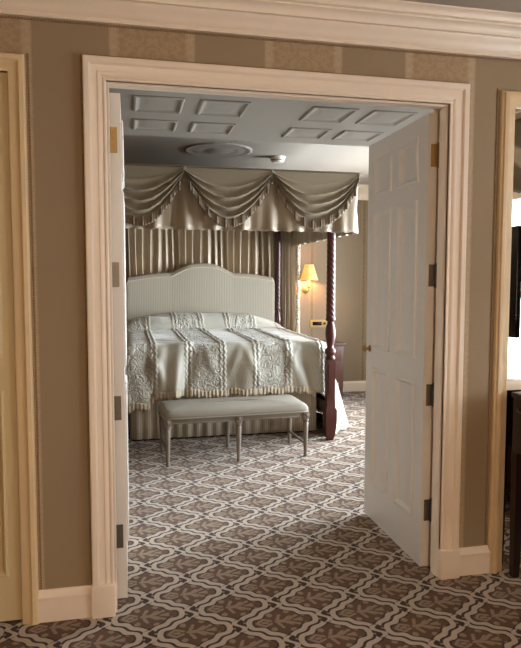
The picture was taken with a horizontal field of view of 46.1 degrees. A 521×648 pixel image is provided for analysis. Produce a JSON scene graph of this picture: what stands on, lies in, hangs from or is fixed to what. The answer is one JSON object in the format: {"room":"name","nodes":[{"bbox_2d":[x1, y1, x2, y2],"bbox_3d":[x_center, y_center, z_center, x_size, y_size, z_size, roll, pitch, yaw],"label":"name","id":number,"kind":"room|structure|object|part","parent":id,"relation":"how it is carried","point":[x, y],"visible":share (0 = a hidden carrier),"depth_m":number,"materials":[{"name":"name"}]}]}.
{"room":"hotel suite hallway","nodes":[
{"label":"hotel suite hallway","id":0,"kind":"room"},
{"bbox_2d":[123,134,368,184],"bbox_3d":[-0.148,-1.618,5.108,6.320,0.080,4.765,-1,4,-12],"label":"ceiling","id":1,"kind":"structure","parent":0,"point":[138,149],"depth_m":5.99,"materials":[{"name":"paint"}]},
{"bbox_2d":[183,142,252,157],"bbox_3d":[-0.394,-1.613,5.704,0.652,0.015,0.652,-1,4,-12],"label":"ceiling rose","id":2,"kind":"object","parent":1,"relation":"attached to","point":[214,149],"visible":1,"depth_m":5.66,"materials":[{"name":"paint"}]},
{"bbox_2d":[270,155,284,163],"bbox_3d":[0.169,-1.613,6.011,0.150,0.058,0.150,-1,4,-12],"label":"smoke detector","id":3,"kind":"object","parent":1,"relation":"attached to","point":[277,159],"visible":1,"depth_m":5.96,"materials":[{"name":"white plastic"}]},
{"bbox_2d":[125,200,367,380],"bbox_3d":[-0.722,-0.470,7.561,6.200,2.760,0.100,-1,4,-12],"label":"wall","id":4,"kind":"structure","parent":0,"point":[351,255],"depth_m":7.90,"materials":[{"name":"paint"}]},
{"bbox_2d":[300,264,317,292],"bbox_3d":[0.602,-0.562,7.655,0.226,0.362,0.263,-1,4,-12],"label":"wall lamp","id":5,"kind":"object","parent":4,"relation":"attached to","point":[309,273],"visible":1,"depth_m":7.57,"materials":[{"name":"gold metal"}]},
{"bbox_3d":[0.576,-0.435,7.784,0.090,0.090,0.020,-1,4,-12],"label":"plate","id":6,"kind":"part","parent":5,"relation":"part of","materials":[{"name":"gold metal"}]},
{"bbox_3d":[0.606,-0.644,7.631,0.226,0.196,0.226,-1,4,-12],"label":"lamp shade","id":7,"kind":"part","parent":5,"relation":"part of","materials":[{"name":"yellow fabric"}]},
{"bbox_2d":[310,320,326,326],"bbox_3d":[0.747,-0.006,7.848,0.220,0.095,0.026,-1,4,-12],"label":"control panel","id":8,"kind":"object","parent":4,"relation":"attached to","point":[313,323],"visible":0.9,"depth_m":7.85,"materials":[{"name":"gold metal"}]},
{"bbox_2d":[337,381,365,391],"bbox_3d":[-0.710,0.843,7.594,6.200,0.135,0.024,-1,4,-12],"label":"baseboard","id":9,"kind":"structure","parent":4,"relation":"attached to","point":[348,386],"depth_m":8.00,"materials":[{"name":"beige paint"}]},
{"bbox_2d":[357,184,367,199],"bbox_3d":[-0.697,-1.650,7.364,6.200,0.182,0.130,-1,4,-12],"label":"trim","id":10,"kind":"structure","parent":4,"relation":"attached to","point":[363,189],"depth_m":7.80,"materials":[{"name":"beige paint"}]},
{"bbox_2d":[0,391,520,647],"bbox_3d":[0.286,1.269,3.006,6.400,0.060,9.650,-1,4,-12],"label":"floor","id":11,"kind":"structure","parent":0,"point":[277,546],"depth_m":3.05,"materials":[{"name":"carpet"}]},
{"bbox_2d":[158,394,309,466],"bbox_3d":[-0.231,0.859,5.106,1.201,0.459,0.510,-1,4,-15],"label":"bench","id":12,"kind":"object","parent":11,"relation":"on","point":[224,409],"visible":1,"depth_m":4.93,"materials":[{"name":"beige fabric"}]},
{"bbox_3d":[-0.835,0.896,5.182,0.052,0.372,0.061,-1,4,-15],"label":"leg","id":13,"kind":"part","parent":12,"relation":"part of","materials":[{"name":"brown wood"}]},
{"bbox_3d":[-0.720,0.927,4.749,0.052,0.372,0.061,-1,4,-15],"label":"leg","id":14,"kind":"part","parent":12,"relation":"part of","materials":[{"name":"brown wood"}]},
{"bbox_3d":[-0.289,0.887,5.326,0.052,0.372,0.061,-1,4,-15],"label":"leg","id":15,"kind":"part","parent":12,"relation":"part of","materials":[{"name":"brown wood"}]},
{"bbox_2d":[158,394,307,418],"bbox_3d":[-0.231,0.675,5.093,1.194,0.090,0.500,-1,4,-15],"label":"seat cushion","id":16,"kind":"object","parent":12,"relation":"on","point":[280,405],"depth_m":4.93,"materials":[{"name":"grey fabric"}]},
{"bbox_3d":[-0.174,0.918,4.893,0.052,0.372,0.061,-1,4,-15],"label":"leg","id":17,"kind":"part","parent":12,"relation":"part of","materials":[{"name":"brown wood"}]},
{"bbox_3d":[0.257,0.877,5.470,0.052,0.372,0.061,-1,4,-15],"label":"leg","id":18,"kind":"part","parent":12,"relation":"part of","materials":[{"name":"brown wood"}]},
{"bbox_3d":[0.372,0.908,5.037,0.052,0.372,0.061,-1,4,-15],"label":"leg","id":19,"kind":"part","parent":12,"relation":"part of","materials":[{"name":"brown wood"}]},
{"bbox_2d":[110,163,360,440],"bbox_3d":[-0.488,-0.191,6.256,2.376,2.388,2.444,-1,4,-12],"label":"bed","id":20,"kind":"object","parent":11,"relation":"on","point":[316,206],"visible":0.66,"depth_m":5.27,"materials":[{"name":"beige fabric"}]},
{"bbox_2d":[127,228,272,277],"bbox_3d":[-0.700,-0.784,7.389,1.773,1.210,0.090,-1,4,-12],"label":"curtain","id":21,"kind":"object","parent":20,"relation":"hanging from","point":[150,251],"visible":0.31,"depth_m":7.37,"materials":[{"name":"beige fabric"}]},
{"bbox_3d":[-0.699,-0.077,7.349,1.770,1.305,0.078,-1,4,-12],"label":"headboard","id":22,"kind":"part","parent":20,"relation":"part of","materials":[{"name":"fabric"}]},
{"bbox_2d":[125,312,348,433],"bbox_3d":[-0.477,0.460,6.342,2.535,1.072,2.056,-1,4,-12],"label":"bedspread","id":23,"kind":"object","parent":20,"relation":"on","point":[176,355],"visible":0.92,"depth_m":5.46,"materials":[{"name":"white fabric"}]},
{"bbox_3d":[-0.498,-1.375,6.224,2.300,0.021,2.335,-1,4,-12],"label":"canopy cord","id":24,"kind":"part","parent":20,"relation":"part of","materials":[{"name":"beige fabric"}]},
{"bbox_3d":[0.211,-0.255,7.533,0.102,2.335,0.102,-1,4,-12],"label":"post","id":25,"kind":"part","parent":20,"relation":"part of","materials":[{"name":"brown wood"}]},
{"bbox_2d":[281,231,300,333],"bbox_3d":[0.371,-0.547,7.601,0.239,1.711,0.091,-1,4,-12],"label":"curtain","id":26,"kind":"object","parent":20,"relation":"hanging from","point":[290,255],"visible":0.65,"depth_m":7.60,"materials":[{"name":"beige fabric"}]},
{"bbox_3d":[0.408,0.703,6.588,0.036,0.120,2.060,-1,4,-12],"label":"rail","id":27,"kind":"part","parent":20,"relation":"part of","materials":[{"name":"brown wood"}]},
{"bbox_3d":[0.631,-0.109,5.501,0.102,2.335,0.102,-1,4,-12],"label":"post","id":28,"kind":"part","parent":20,"relation":"part of","materials":[{"name":"brown wood"}]},
{"bbox_2d":[321,340,345,397],"bbox_3d":[0.769,0.565,7.641,0.480,0.685,0.440,-1,4,-12],"label":"nightstand","id":29,"kind":"object","parent":11,"relation":"on","point":[339,346],"visible":0.2,"depth_m":7.49,"materials":[{"name":"brown wood"}]},
{"bbox_3d":[0.809,0.371,7.446,0.380,0.160,0.011,-1,4,-12],"label":"drawer","id":30,"kind":"part","parent":29,"relation":"part of","materials":[{"name":"brown wood"}]},
{"bbox_3d":[0.994,0.811,7.543,0.040,0.210,0.040,-1,4,-12],"label":"leg","id":31,"kind":"part","parent":29,"relation":"part of","materials":[{"name":"brown wood"}]},
{"bbox_2d":[509,392,520,577],"bbox_3d":[1.605,0.794,2.849,0.735,0.912,0.458,-1,4,-12],"label":"table","id":32,"kind":"object","parent":11,"relation":"on","point":[515,490],"visible":1,"depth_m":2.97,"materials":[{"name":"brown wood"}]},
{"bbox_3d":[1.247,0.931,2.986,0.044,0.620,0.044,-1,4,-12],"label":"leg","id":33,"kind":"part","parent":32,"relation":"part of","materials":[{"name":"brown wood"}]},
{"bbox_2d":[0,15,520,589],"bbox_3d":[0.305,-0.184,2.822,6.200,2.865,0.085,-1,4,-12],"label":"wall","id":34,"kind":"structure","parent":0,"point":[54,49],"depth_m":2.59,"materials":[{"name":"beige paint"}]},
{"bbox_2d":[0,72,21,621],"bbox_3d":[-1.430,0.134,2.421,0.859,2.262,0.116,-1,4,-12],"label":"door","id":35,"kind":"structure","parent":34,"relation":"in","point":[10,551],"depth_m":2.53,"materials":[{"name":"beige paint"}]},
{"bbox_2d":[0,52,38,624],"bbox_3d":[-1.437,0.103,2.449,1.001,2.342,0.115,-1,4,-12],"label":"trim","id":36,"kind":"structure","parent":34,"relation":"attached to","point":[13,64],"depth_m":2.49,"materials":[{"name":"paint"}]},
{"bbox_2d":[38,585,91,622],"bbox_3d":[-0.832,1.198,2.618,0.224,0.135,0.024,-1,4,-12],"label":"baseboard","id":37,"kind":"structure","parent":34,"relation":"attached to","point":[66,603],"depth_m":2.61,"materials":[{"name":"beige paint"}]},
{"bbox_2d":[109,93,132,598],"bbox_3d":[-0.698,0.103,3.035,0.133,2.236,0.789,-1,4,-12],"label":"door","id":38,"kind":"structure","parent":34,"relation":"in","point":[117,173],"depth_m":2.71,"materials":[{"name":"white paint"}]},
{"bbox_3d":[-0.770,0.168,3.372,0.133,0.042,0.042,-1,4,-12],"label":"knob","id":39,"kind":"part","parent":38,"relation":"part of","materials":[{"name":"metal"}]},
{"bbox_2d":[0,0,520,61],"bbox_3d":[-0.329,-1.301,2.485,4.850,0.150,0.148,-1,4,-12],"label":"trim","id":40,"kind":"structure","parent":34,"relation":"attached to","point":[392,24],"depth_m":2.62,"materials":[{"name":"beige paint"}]},
{"bbox_2d":[27,53,498,588],"bbox_3d":[0.094,0.009,2.743,2.108,2.212,0.009,-1,4,-12],"label":"trim","id":41,"kind":"structure","parent":34,"relation":"attached to","point":[28,75],"depth_m":2.57,"materials":[{"name":"beige wood"}]},
{"bbox_2d":[80,54,469,618],"bbox_3d":[0.107,0.072,2.806,1.734,2.356,0.178,-1,4,-12],"label":"trim","id":42,"kind":"structure","parent":34,"relation":"attached to","point":[450,101],"depth_m":2.66,"materials":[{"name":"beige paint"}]},
{"bbox_2d":[362,113,438,566],"bbox_3d":[0.752,0.082,3.348,0.133,2.236,0.789,-1,4,-12],"label":"door","id":43,"kind":"structure","parent":34,"relation":"in","point":[401,268],"depth_m":3.25,"materials":[{"name":"white paint"}]},
{"bbox_3d":[0.680,0.146,3.685,0.133,0.042,0.042,-1,4,-12],"label":"knob","id":44,"kind":"part","parent":43,"relation":"part of","materials":[{"name":"gold metal"}]},
{"bbox_2d":[459,545,489,575],"bbox_3d":[1.049,1.171,3.024,0.178,0.135,0.024,-1,4,-12],"label":"baseboard","id":45,"kind":"structure","parent":34,"relation":"attached to","point":[474,560],"depth_m":3.02,"materials":[{"name":"beige paint"}]},
{"bbox_2d":[487,90,520,573],"bbox_3d":[1.570,0.062,3.052,0.889,2.344,0.033,-1,4,-12],"label":"door frame","id":46,"kind":"structure","parent":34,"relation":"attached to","point":[506,366],"depth_m":2.97,"materials":[{"name":"beige paint"}]},
{"bbox_3d":[1.568,0.293,3.071,0.760,0.052,0.014,-1,4,-12],"label":"cross rail","id":47,"kind":"part","parent":46,"relation":"part of","materials":[{"name":"beige wood"}]},
{"bbox_2d":[109,88,432,146],"bbox_3d":[0.122,-1.359,3.588,6.200,0.219,1.650,-1,4,-12],"label":"ceiling","id":48,"kind":"structure","parent":0,"point":[143,112],"depth_m":3.79,"materials":[{"name":"paint"}]},
{"bbox_2d":[402,0,520,12],"bbox_3d":[0.200,-1.256,0.319,4.970,0.080,4.599,-1,4,-12],"label":"ceiling","id":49,"kind":"structure","parent":0,"point":[500,5],"depth_m":2.63,"materials":[{"name":"paint"}]}
]}

